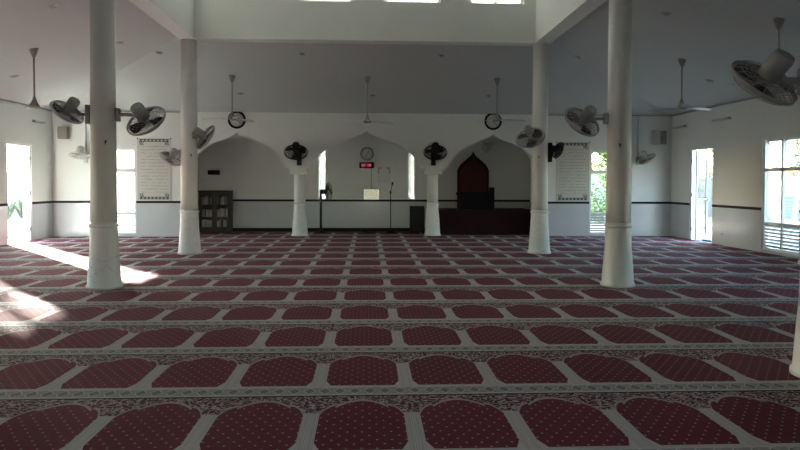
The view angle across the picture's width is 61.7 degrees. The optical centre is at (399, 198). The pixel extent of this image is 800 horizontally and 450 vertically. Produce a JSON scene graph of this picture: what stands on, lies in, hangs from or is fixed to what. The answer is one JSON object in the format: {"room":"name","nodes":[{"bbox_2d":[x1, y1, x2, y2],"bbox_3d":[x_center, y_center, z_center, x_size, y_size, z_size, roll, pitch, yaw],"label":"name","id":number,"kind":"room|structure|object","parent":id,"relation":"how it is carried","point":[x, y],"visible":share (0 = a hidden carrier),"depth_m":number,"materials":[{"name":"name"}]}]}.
{"room":"mosque","nodes":[
{"label":"mosque","id":0,"kind":"room"},
{"bbox_2d":[0,100,52,245],"bbox_3d":[-8.734,-0.459,7.854,0.160,3.390,19.460,0,1,-3],"label":"wall","id":1,"kind":"structure","parent":0,"point":[16,124],"depth_m":16.63,"materials":[{"name":"paint"}]},
{"bbox_2d":[7,142,31,239],"bbox_3d":[-9.368,-0.138,15.929,0.635,2.360,1.152,0,1,-3],"label":"door","id":2,"kind":"structure","parent":1,"relation":"in","point":[26,151],"depth_m":16.44,"materials":[{"name":"metal"}]},
{"bbox_2d":[0,98,51,111],"bbox_3d":[-8.637,-2.057,7.885,0.030,0.035,19.270,0,1,-3],"label":"trim","id":3,"kind":"structure","parent":1,"relation":"attached to","point":[0,98],"depth_m":15.85,"materials":[{"name":"white paint"}]},
{"bbox_2d":[32,120,45,123],"bbox_3d":[-9.033,-1.917,16.748,0.085,0.060,0.540,0,1,-3],"label":"wall light","id":4,"kind":"object","parent":1,"relation":"attached to","point":[34,121],"visible":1,"depth_m":16.72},
{"bbox_2d":[32,201,52,203],"bbox_3d":[-9.087,0.101,17.054,0.014,0.060,1.080,0,1,-3],"label":"trim","id":5,"kind":"structure","parent":1,"relation":"attached to","point":[39,202],"depth_m":17.01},
{"bbox_2d":[52,109,180,236],"bbox_3d":[-7.528,-0.691,17.730,3.510,3.390,0.160,0,1,-3],"label":"wall","id":6,"kind":"structure","parent":0,"point":[70,176],"depth_m":17.63,"materials":[{"name":"paint"}]},
{"bbox_2d":[57,126,69,138],"bbox_3d":[-8.770,-1.714,17.462,0.240,0.320,0.208,0,1,-3],"label":"wall speaker","id":7,"kind":"object","parent":6,"relation":"attached to","point":[62,131],"visible":1,"depth_m":17.36},
{"bbox_2d":[58,127,65,137],"bbox_3d":[-8.765,-1.711,17.362,0.200,0.280,0.008,0,1,-3],"label":"grille","id":8,"kind":"object","parent":7,"relation":"attached to","point":[61,130],"depth_m":17.36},
{"bbox_2d":[53,201,89,202],"bbox_3d":[-8.625,0.089,17.609,0.990,0.060,0.014,0,1,-3],"label":"trim","id":9,"kind":"structure","parent":6,"relation":"attached to","point":[53,201],"depth_m":17.60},
{"bbox_2d":[68,146,89,162],"bbox_3d":[-8.293,-1.147,17.322,0.498,0.437,0.491,-1,2,-32],"label":"wall fan","id":10,"kind":"object","parent":6,"relation":"attached to","point":[80,154],"visible":1,"depth_m":17.30,"materials":[{"name":"white plastic"}]},
{"bbox_2d":[52,110,180,112],"bbox_3d":[-7.439,-2.286,17.601,3.350,0.035,0.030,0,1,-3],"label":"trim","id":11,"kind":"structure","parent":6,"relation":"attached to","point":[78,110],"depth_m":17.65,"materials":[{"name":"white paint"}]},
{"bbox_2d":[117,147,136,233],"bbox_3d":[-7.549,-0.211,17.726,1.170,2.310,0.070,0,1,-3],"label":"window","id":12,"kind":"structure","parent":6,"relation":"in","point":[126,156],"depth_m":17.73,"materials":[{"name":"clear glass"}]},
{"bbox_2d":[137,138,170,200],"bbox_3d":[-6.487,-0.773,17.681,0.899,1.653,0.031,0,1,-3],"label":"poster","id":13,"kind":"object","parent":6,"relation":"attached to","point":[153,174],"visible":1,"depth_m":17.69,"materials":[{"name":"white paper"}]},
{"bbox_2d":[136,201,180,202],"bbox_3d":[-6.367,0.093,17.717,1.190,0.060,0.014,0,1,-3],"label":"trim","id":14,"kind":"structure","parent":6,"relation":"attached to","point":[136,201],"depth_m":17.71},
{"bbox_2d":[159,148,180,165],"bbox_3d":[-4.607,-0.835,13.480,0.412,0.365,0.441,0,1,-3],"label":"wall fan","id":15,"kind":"object","parent":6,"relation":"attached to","point":[169,156],"visible":0.98,"depth_m":13.40,"materials":[{"name":"grey plastic"}]},
{"bbox_2d":[129,0,193,37],"bbox_3d":[-4.028,-3.974,9.036,0.310,1.810,8.400,0,1,-3],"label":"wall","id":16,"kind":"structure","parent":0,"point":[176,16],"depth_m":12.04,"materials":[{"name":"white paint"}]},
{"bbox_2d":[198,156,198,210],"bbox_3d":[-5.917,-0.689,18.683,0.200,3.350,1.590,0,1,-3],"label":"wall","id":17,"kind":"structure","parent":0,"point":[198,156],"depth_m":19.47,"materials":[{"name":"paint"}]},
{"bbox_2d":[199,132,529,227],"bbox_3d":[-0.995,-0.702,19.824,10.140,3.350,0.220,0,1,-3],"label":"wall","id":18,"kind":"structure","parent":0,"point":[249,168],"depth_m":19.69,"materials":[{"name":"paint"}]},
{"bbox_2d":[208,170,219,174],"bbox_3d":[-5.414,-0.756,19.475,0.340,0.130,0.054,0,1,-3],"label":"display sign","id":19,"kind":"object","parent":18,"relation":"attached to","point":[210,172],"visible":1,"depth_m":19.45,"materials":[{"name":"black plastic"}]},
{"bbox_2d":[318,152,324,198],"bbox_3d":[-2.297,-0.888,19.727,0.210,1.780,0.060,0,1,-3],"label":"window","id":20,"kind":"structure","parent":18,"relation":"in","point":[321,159],"depth_m":19.72,"materials":[{"name":"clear glass"}]},
{"bbox_2d":[233,228,424,231],"bbox_3d":[-0.994,0.921,19.733,9.740,0.110,0.040,0,1,-3],"label":"baseboard","id":21,"kind":"structure","parent":18,"relation":"attached to","point":[234,229],"depth_m":19.66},
{"bbox_2d":[359,162,373,188],"bbox_3d":[-0.979,-0.623,19.689,0.430,0.890,0.056,0,1,-3],"label":"digital clock","id":22,"kind":"object","parent":18,"relation":"attached to","point":[361,164],"visible":1,"depth_m":19.66,"materials":[{"name":"black plastic"}]},
{"bbox_2d":[360,147,373,160],"bbox_3d":[-0.967,-1.313,19.678,0.408,0.408,0.048,0,1,-3],"label":"wall clock","id":23,"kind":"object","parent":18,"relation":"attached to","point":[367,153],"visible":1,"depth_m":19.68,"materials":[{"name":"white plastic"}]},
{"bbox_2d":[364,189,378,199],"bbox_3d":[-0.841,-0.120,19.719,0.440,0.300,0.031,0,1,-3],"label":"wall sign","id":24,"kind":"object","parent":18,"relation":"attached to","point":[369,194],"visible":1,"depth_m":19.71,"materials":[{"name":"white paper"}]},
{"bbox_2d":[233,199,529,201],"bbox_3d":[-0.992,0.061,19.725,9.740,0.060,0.015,0,1,-3],"label":"trim","id":25,"kind":"structure","parent":18,"relation":"attached to","point":[307,200],"depth_m":19.71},
{"bbox_2d":[378,166,390,182],"bbox_3d":[-0.470,-0.703,19.732,0.380,0.500,0.014,0,1,-3],"label":"notice","id":26,"kind":"object","parent":18,"relation":"attached to","point":[383,171],"visible":1,"depth_m":19.73,"materials":[{"name":"grey paper"}]},
{"bbox_2d":[408,152,414,198],"bbox_3d":[0.330,-0.883,19.853,0.210,1.780,0.060,0,1,-3],"label":"window","id":27,"kind":"structure","parent":18,"relation":"in","point":[411,159],"depth_m":19.85,"materials":[{"name":"clear glass"}]},
{"bbox_2d":[179,0,549,45],"bbox_3d":[-0.667,-4.072,13.555,7.455,1.810,0.310,0,1,-3],"label":"wall","id":28,"kind":"structure","parent":0,"point":[446,22],"depth_m":13.42,"materials":[{"name":"white paint"}]},
{"bbox_2d":[298,0,351,1],"bbox_3d":[-1.513,-4.268,13.510,1.090,0.660,0.060,0,1,-3],"label":"window","id":29,"kind":"structure","parent":28,"relation":"in","point":[298,0],"depth_m":13.49,"materials":[{"name":"clear glass"}]},
{"bbox_2d":[383,0,439,2],"bbox_3d":[0.230,-4.265,13.593,1.160,0.660,0.060,0,1,-3],"label":"window","id":30,"kind":"structure","parent":28,"relation":"in","point":[405,1],"depth_m":13.59,"materials":[{"name":"clear glass"}]},
{"bbox_2d":[469,0,522,3],"bbox_3d":[1.943,-4.262,13.675,1.130,0.660,0.060,0,1,-3],"label":"window","id":31,"kind":"structure","parent":28,"relation":"in","point":[470,1],"depth_m":13.67,"materials":[{"name":"clear glass"}]},
{"bbox_2d":[197,112,531,171],"bbox_3d":[-0.916,-1.553,18.195,9.740,1.650,0.260,0,1,-3],"label":"wall","id":32,"kind":"structure","parent":0,"point":[317,132],"depth_m":18.06,"materials":[{"name":"white paint"}]},
{"bbox_2d":[228,112,245,128],"bbox_3d":[-4.353,-2.100,17.866,0.479,0.479,0.056,0,1,-3],"label":"wall clock","id":33,"kind":"object","parent":32,"relation":"attached to","point":[236,124],"visible":0.73,"depth_m":17.86,"materials":[{"name":"black plastic"}]},
{"bbox_2d":[284,142,307,164],"bbox_3d":[-2.743,-1.194,17.665,0.604,0.628,0.551,-1,2,-38],"label":"wall fan","id":34,"kind":"object","parent":32,"relation":"attached to","point":[297,150],"visible":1,"depth_m":17.65,"materials":[{"name":"black plastic"}]},
{"bbox_2d":[424,142,446,165],"bbox_3d":[0.942,-1.197,17.841,0.603,0.628,0.555,1,2,34],"label":"wall fan","id":35,"kind":"object","parent":32,"relation":"attached to","point":[436,148],"visible":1,"depth_m":17.82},
{"bbox_2d":[484,114,501,129],"bbox_3d":[2.529,-2.097,18.194,0.479,0.479,0.056,0,1,-3],"label":"wall clock","id":36,"kind":"object","parent":32,"relation":"attached to","point":[492,125],"visible":0.88,"depth_m":18.19,"materials":[{"name":"black plastic"}]},
{"bbox_2d":[0,232,799,449],"bbox_3d":[-0.429,1.288,9.244,16.610,0.120,21.080,0,1,-3],"label":"floor","id":37,"kind":"structure","parent":0,"point":[252,340],"depth_m":5.96,"materials":[{"name":"carpet"}]},
{"bbox_2d":[85,0,122,289],"bbox_3d":[-4.038,-0.925,9.118,0.476,4.290,0.476,0,1,-3],"label":"column","id":38,"kind":"structure","parent":37,"relation":"on","point":[104,268],"depth_m":8.98,"materials":[{"name":"paint"}]},
{"bbox_2d":[50,97,89,123],"bbox_3d":[-4.483,-1.190,9.088,0.499,0.370,0.394,-1,2,-39],"label":"wall fan","id":39,"kind":"object","parent":38,"relation":"attached to","point":[70,107],"visible":0.99,"depth_m":9.00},
{"bbox_2d":[115,102,165,135],"bbox_3d":[-3.525,-1.066,9.110,0.683,0.456,0.455,0,1,-3],"label":"wall fan","id":40,"kind":"object","parent":38,"relation":"attached to","point":[142,114],"visible":1,"depth_m":9.04,"materials":[{"name":"grey plastic"}]},
{"bbox_2d":[177,39,201,254],"bbox_3d":[-4.246,-1.030,13.492,0.476,4.290,0.476,0,1,-3],"label":"column","id":41,"kind":"structure","parent":37,"relation":"on","point":[189,234],"depth_m":13.35,"materials":[{"name":"paint"}]},
{"bbox_2d":[192,125,214,149],"bbox_3d":[-3.940,-1.234,13.523,0.450,0.500,0.518,0,1,-3],"label":"wall fan","id":42,"kind":"object","parent":41,"relation":"attached to","point":[198,132],"visible":1,"depth_m":13.40,"materials":[{"name":"grey plastic"}]},
{"bbox_2d":[198,190,232,232],"bbox_3d":[-5.306,0.371,19.285,0.930,1.205,0.397,0,1,-3],"label":"bookcase","id":43,"kind":"object","parent":37,"relation":"on","point":[201,193],"visible":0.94,"depth_m":19.15,"materials":[{"name":"brown wood"}]},
{"bbox_2d":[206,195,208,204],"bbox_3d":[-5.524,0.043,19.251,0.047,0.263,0.171,0,1,-3],"label":"book","id":44,"kind":"object","parent":43,"relation":"on","point":[207,196],"visible":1,"depth_m":19.16,"materials":[{"name":"grey paper"}]},
{"bbox_2d":[291,171,308,235],"bbox_3d":[-2.713,-0.657,18.161,0.470,3.330,0.462,0,1,-3],"label":"column","id":45,"kind":"structure","parent":37,"relation":"on","point":[299,228],"depth_m":18.04,"materials":[{"name":"paint"}]},
{"bbox_2d":[314,182,332,232],"bbox_3d":[-2.215,0.258,19.297,0.536,1.449,0.503,0,1,-3],"label":"pedestal fan","id":46,"kind":"object","parent":37,"relation":"on","point":[322,191],"visible":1,"depth_m":19.31,"materials":[{"name":"black metal"}]},
{"bbox_2d":[386,182,395,232],"bbox_3d":[-0.265,0.253,19.371,0.280,1.467,0.280,0,1,-3],"label":"microphone stand","id":47,"kind":"object","parent":37,"relation":"on","point":[392,182],"visible":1,"depth_m":19.36,"materials":[{"name":"black metal"}]},
{"bbox_2d":[410,206,423,233],"bbox_3d":[0.485,0.604,19.164,0.400,0.780,0.342,0,1,-3],"label":"floor speaker","id":48,"kind":"object","parent":37,"relation":"on","point":[416,212],"visible":1,"depth_m":18.99,"materials":[{"name":"black plastic"}]},
{"bbox_2d":[424,172,441,235],"bbox_3d":[0.893,-0.650,18.333,0.470,3.330,0.462,0,1,-3],"label":"column","id":49,"kind":"structure","parent":37,"relation":"on","point":[432,225],"depth_m":18.20,"materials":[{"name":"paint"}]},
{"bbox_2d":[438,152,530,234],"bbox_3d":[2.335,-0.180,19.144,2.630,2.360,1.220,0,1,-3],"label":"pulpit","id":50,"kind":"object","parent":37,"relation":"on","point":[475,213],"visible":0.9,"depth_m":18.64,"materials":[{"name":"red wood"}]},
{"bbox_2d":[528,43,550,253],"bbox_3d":[2.886,-1.016,13.813,0.476,4.290,0.476,0,1,-3],"label":"column","id":51,"kind":"structure","parent":37,"relation":"on","point":[539,243],"depth_m":13.67,"materials":[{"name":"paint"}]},
{"bbox_2d":[516,125,544,147],"bbox_3d":[2.631,-1.264,13.513,0.594,0.466,0.493,0,1,-8],"label":"wall fan","id":52,"kind":"object","parent":51,"relation":"attached to","point":[532,133],"visible":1,"depth_m":13.47,"materials":[{"name":"black plastic"}]},
{"bbox_2d":[548,142,563,161],"bbox_3d":[3.223,-0.954,13.771,0.338,0.409,0.293,0,1,-3],"label":"wall fan","id":53,"kind":"object","parent":51,"relation":"attached to","point":[558,148],"visible":1,"depth_m":13.76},
{"bbox_2d":[600,0,634,287],"bbox_3d":[3.094,-0.912,9.459,0.476,4.290,0.476,0,1,-3],"label":"column","id":54,"kind":"structure","parent":37,"relation":"on","point":[617,269],"depth_m":9.32,"materials":[{"name":"paint"}]},
{"bbox_2d":[564,105,607,136],"bbox_3d":[2.611,-1.078,9.401,0.631,0.440,0.438,0,1,-3],"label":"wall fan","id":55,"kind":"object","parent":54,"relation":"attached to","point":[587,115],"visible":1,"depth_m":9.31,"materials":[{"name":"grey plastic"}]},
{"bbox_2d":[789,259,799,377],"bbox_3d":[3.221,-0.805,5.011,0.476,4.290,0.476,0,1,-3],"label":"column","id":56,"kind":"structure","parent":37,"relation":"on","point":[794,368],"depth_m":5.08,"materials":[{"name":"paint"}]},
{"bbox_2d":[729,49,799,105],"bbox_3d":[2.771,-0.896,5.067,0.564,0.428,0.430,0,1,-3],"label":"wall fan","id":57,"kind":"object","parent":56,"relation":"attached to","point":[757,79],"visible":1,"depth_m":4.96,"materials":[{"name":"grey plastic"}]},
{"bbox_2d":[0,0,799,114],"bbox_3d":[-0.378,-2.706,8.344,16.570,1.290,19.430,0,1,-3],"label":"ceiling","id":58,"kind":"structure","parent":0,"point":[711,35],"depth_m":14.70,"materials":[{"name":"paint"}]},
{"bbox_2d":[0,48,63,109],"bbox_3d":[-6.531,-2.205,12.273,1.082,1.103,1.242,0,1,-10],"label":"ceiling fan","id":59,"kind":"object","parent":58,"relation":"hanging from","point":[34,104],"visible":0.97,"depth_m":12.23,"materials":[{"name":"white metal"}]},
{"bbox_2d":[46,4,57,8],"bbox_3d":[-5.397,-2.981,10.396,0.173,0.057,0.179,0,1,5],"label":"recessed light","id":60,"kind":"object","parent":58,"relation":"in","point":[52,6],"visible":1,"depth_m":10.38,"materials":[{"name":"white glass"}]},
{"bbox_2d":[202,75,253,121],"bbox_3d":[-4.074,-2.355,15.636,1.082,1.058,1.242,0,1,3],"label":"ceiling fan","id":61,"kind":"object","parent":58,"relation":"hanging from","point":[232,116],"visible":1,"depth_m":15.61,"materials":[{"name":"white metal"}]},
{"bbox_2d":[342,76,392,123],"bbox_3d":[-0.633,-2.325,15.863,1.082,1.108,1.242,-1,2,-31],"label":"ceiling fan","id":62,"kind":"object","parent":58,"relation":"hanging from","point":[367,78],"visible":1,"depth_m":15.76,"materials":[{"name":"white metal"}]},
{"bbox_2d":[475,77,525,122],"bbox_3d":[2.465,-2.353,15.950,1.082,1.038,1.242,0,1,-8],"label":"ceiling fan","id":63,"kind":"object","parent":58,"relation":"hanging from","point":[497,80],"visible":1,"depth_m":15.92,"materials":[{"name":"white metal"}]},
{"bbox_2d":[661,12,672,16],"bbox_3d":[4.315,-2.974,10.820,0.173,0.056,0.178,0,1,5],"label":"recessed light","id":64,"kind":"object","parent":58,"relation":"in","point":[667,14],"visible":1,"depth_m":10.81,"materials":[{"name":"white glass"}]},
{"bbox_2d":[646,58,712,111],"bbox_3d":[5.642,-2.231,13.085,1.082,1.010,1.242,0,1,-14],"label":"ceiling fan","id":65,"kind":"object","parent":58,"relation":"hanging from","point":[681,106],"visible":0.98,"depth_m":13.03,"materials":[{"name":"white metal"}]},
{"bbox_2d":[731,17,796,84],"bbox_3d":[5.747,-2.206,9.903,1.082,0.932,1.242,0,1,-6],"label":"ceiling fan","id":66,"kind":"object","parent":58,"relation":"hanging from","point":[778,22],"visible":0.3,"depth_m":9.86,"materials":[{"name":"white metal"}]},
{"bbox_2d":[530,159,531,222],"bbox_3d":[4.012,-0.670,19.157,0.200,3.350,1.590,0,1,-3],"label":"wall","id":67,"kind":"structure","parent":0,"point":[530,159],"depth_m":19.89,"materials":[{"name":"paint"}]},
{"bbox_2d":[536,0,605,42],"bbox_3d":[3.109,-3.961,9.376,0.310,1.810,8.400,0,1,-3],"label":"wall","id":68,"kind":"structure","parent":0,"point":[554,18],"depth_m":12.16,"materials":[{"name":"white paint"}]},
{"bbox_2d":[548,113,671,235],"bbox_3d":[5.772,-0.666,18.365,3.640,3.390,0.160,0,1,-3],"label":"wall","id":69,"kind":"structure","parent":0,"point":[651,181],"depth_m":18.31,"materials":[{"name":"paint"}]},
{"bbox_2d":[548,202,589,203],"bbox_3d":[4.560,0.113,18.239,1.210,0.060,0.014,0,1,-3],"label":"trim","id":70,"kind":"structure","parent":69,"relation":"attached to","point":[548,202],"depth_m":18.23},
{"bbox_2d":[556,142,589,200],"bbox_3d":[4.698,-0.733,18.216,0.944,1.623,0.031,0,1,-3],"label":"poster","id":71,"kind":"object","parent":69,"relation":"attached to","point":[572,166],"visible":1,"depth_m":18.22,"materials":[{"name":"white paper"}]},
{"bbox_2d":[548,114,671,116],"bbox_3d":[5.701,-2.261,18.228,3.480,0.035,0.030,0,1,-3],"label":"trim","id":72,"kind":"structure","parent":69,"relation":"attached to","point":[548,114],"depth_m":18.25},
{"bbox_2d":[589,149,631,233],"bbox_3d":[5.746,-0.186,18.360,1.170,2.310,0.070,0,1,-3],"label":"window","id":73,"kind":"structure","parent":69,"relation":"in","point":[591,150],"depth_m":18.33,"materials":[{"name":"clear glass"}]},
{"bbox_2d":[637,116,638,156],"bbox_3d":[6.494,-1.702,18.279,0.026,1.130,0.026,1,1,20],"label":"conduit pipe","id":74,"kind":"object","parent":69,"relation":"attached to","point":[638,116],"visible":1,"depth_m":18.27,"materials":[{"name":"white plastic"}]},
{"bbox_2d":[636,150,655,164],"bbox_3d":[6.640,-1.102,18.040,0.436,0.390,0.550,0,1,-3],"label":"wall fan","id":75,"kind":"object","parent":69,"relation":"attached to","point":[639,161],"visible":1,"depth_m":17.95,"materials":[{"name":"grey plastic"}]},
{"bbox_2d":[631,202,670,203],"bbox_3d":[6.883,0.118,18.350,1.100,0.060,0.014,0,1,-3],"label":"trim","id":76,"kind":"structure","parent":69,"relation":"attached to","point":[631,202],"depth_m":18.34,"materials":[{"name":"black paint"}]},
{"bbox_2d":[652,130,666,144],"bbox_3d":[7.052,-1.654,18.223,0.340,0.380,0.198,0,1,-3],"label":"wall speaker","id":77,"kind":"object","parent":69,"relation":"attached to","point":[659,137],"visible":1,"depth_m":18.13},
{"bbox_2d":[660,131,666,143],"bbox_3d":[7.129,-1.652,18.132,0.165,0.340,0.008,0,1,-3],"label":"grille","id":78,"kind":"object","parent":77,"relation":"attached to","point":[663,134],"depth_m":18.13,"materials":[{"name":"grey plastic"}]},
{"bbox_2d":[670,90,799,258],"bbox_3d":[7.977,-0.428,8.652,0.160,3.390,19.460,0,1,-3],"label":"wall","id":79,"kind":"structure","parent":0,"point":[737,142],"depth_m":15.28,"materials":[{"name":"paint"}]},
{"bbox_2d":[672,125,686,128],"bbox_3d":[7.421,-1.903,17.783,0.085,0.060,0.660,0,1,-3],"label":"wall light","id":80,"kind":"object","parent":79,"relation":"attached to","point":[681,126],"visible":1,"depth_m":17.74,"materials":[{"name":"white plastic"}]},
{"bbox_2d":[671,202,689,204],"bbox_3d":[7.450,0.131,17.843,0.014,0.060,1.080,0,1,-3],"label":"trim","id":81,"kind":"structure","parent":79,"relation":"attached to","point":[679,203],"depth_m":17.79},
{"bbox_2d":[690,146,712,242],"bbox_3d":[7.830,-0.109,16.870,0.631,2.360,1.392,0,1,-3],"label":"door","id":82,"kind":"structure","parent":79,"relation":"in","point":[698,205],"depth_m":17.31,"materials":[{"name":"metal"}]},
{"bbox_2d":[712,117,730,121],"bbox_3d":[7.522,-1.852,15.666,0.085,0.060,0.740,0,1,-3],"label":"wall light","id":83,"kind":"object","parent":79,"relation":"attached to","point":[724,118],"visible":1,"depth_m":15.65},
{"bbox_2d":[671,87,796,115],"bbox_3d":[7.884,-2.026,8.674,0.030,0.035,19.270,0,1,-3],"label":"trim","id":84,"kind":"structure","parent":79,"relation":"attached to","point":[796,87],"depth_m":15.52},
{"bbox_2d":[712,204,760,209],"bbox_3d":[7.578,0.196,15.157,0.014,0.060,2.020,0,1,-3],"label":"trim","id":85,"kind":"structure","parent":79,"relation":"attached to","point":[713,205],"depth_m":15.02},
{"bbox_2d":[762,134,799,254],"bbox_3d":[7.847,-0.084,13.521,0.305,2.350,1.260,0,1,-3],"label":"window","id":86,"kind":"structure","parent":79,"relation":"in","point":[781,186],"depth_m":13.52,"materials":[{"name":"clear glass"}]},
{"label":"outside","id":87,"kind":"structure","parent":0,"visible":0},
{"bbox_2d":[8,215,798,245],"bbox_3d":[-0.720,1.305,15.018,80.000,0.170,90.000,0,1,-3],"label":"ground","id":88,"kind":"structure","parent":87,"point":[709,228],"depth_m":22.62,"materials":[{"name":"white"}]},
{"bbox_2d":[8,199,17,232],"bbox_3d":[-11.950,0.528,20.433,0.547,1.057,0.740,1,2,40],"label":"potted plant","id":89,"kind":"object","parent":88,"relation":"on","point":[11,208],"visible":0.44,"depth_m":20.46,"materials":[{"name":"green plant"}]},
{"bbox_2d":[14,199,22,231],"bbox_3d":[-12.002,0.511,21.240,0.732,1.052,0.623,0,1,-3],"label":"potted plant","id":90,"kind":"object","parent":88,"relation":"on","point":[19,221],"visible":0.45,"depth_m":21.11,"materials":[{"name":"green plant"}]},
{"bbox_2d":[8,240,29,243],"bbox_3d":[-9.837,1.159,14.129,1.440,0.110,8.100,0,1,-3],"label":"path","id":91,"kind":"structure","parent":88,"relation":"on","point":[9,241],"depth_m":16.38,"materials":[{"name":"white concrete"}]},
{"bbox_2d":[7,172,711,215],"bbox_3d":[-8.023,-0.217,31.758,47.000,2.030,0.200,0,1,-3],"label":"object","id":92,"kind":"structure","parent":88,"relation":"on","point":[14,179],"depth_m":31.21,"materials":[{"name":"white"}]},
{"bbox_2d":[591,153,606,219],"bbox_3d":[8.080,-0.916,25.954,3.637,4.466,3.877,0,1,-3],"label":"tree","id":93,"kind":"object","parent":88,"relation":"on","point":[599,166],"visible":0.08,"depth_m":25.47,"materials":[{"name":"green plant"}]},
{"bbox_2d":[699,148,712,183],"bbox_3d":[10.855,-1.277,25.919,3.935,4.570,2.751,-1,2,-38],"label":"tree","id":94,"kind":"object","parent":88,"relation":"on","point":[709,166],"visible":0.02,"depth_m":25.84,"materials":[{"name":"green plant"}]},
{"bbox_2d":[695,235,798,251],"bbox_3d":[8.472,1.193,15.004,1.440,0.110,8.100,0,1,-3],"label":"path","id":95,"kind":"structure","parent":88,"relation":"on","point":[708,236],"depth_m":16.71,"materials":[{"name":"white concrete"}]},
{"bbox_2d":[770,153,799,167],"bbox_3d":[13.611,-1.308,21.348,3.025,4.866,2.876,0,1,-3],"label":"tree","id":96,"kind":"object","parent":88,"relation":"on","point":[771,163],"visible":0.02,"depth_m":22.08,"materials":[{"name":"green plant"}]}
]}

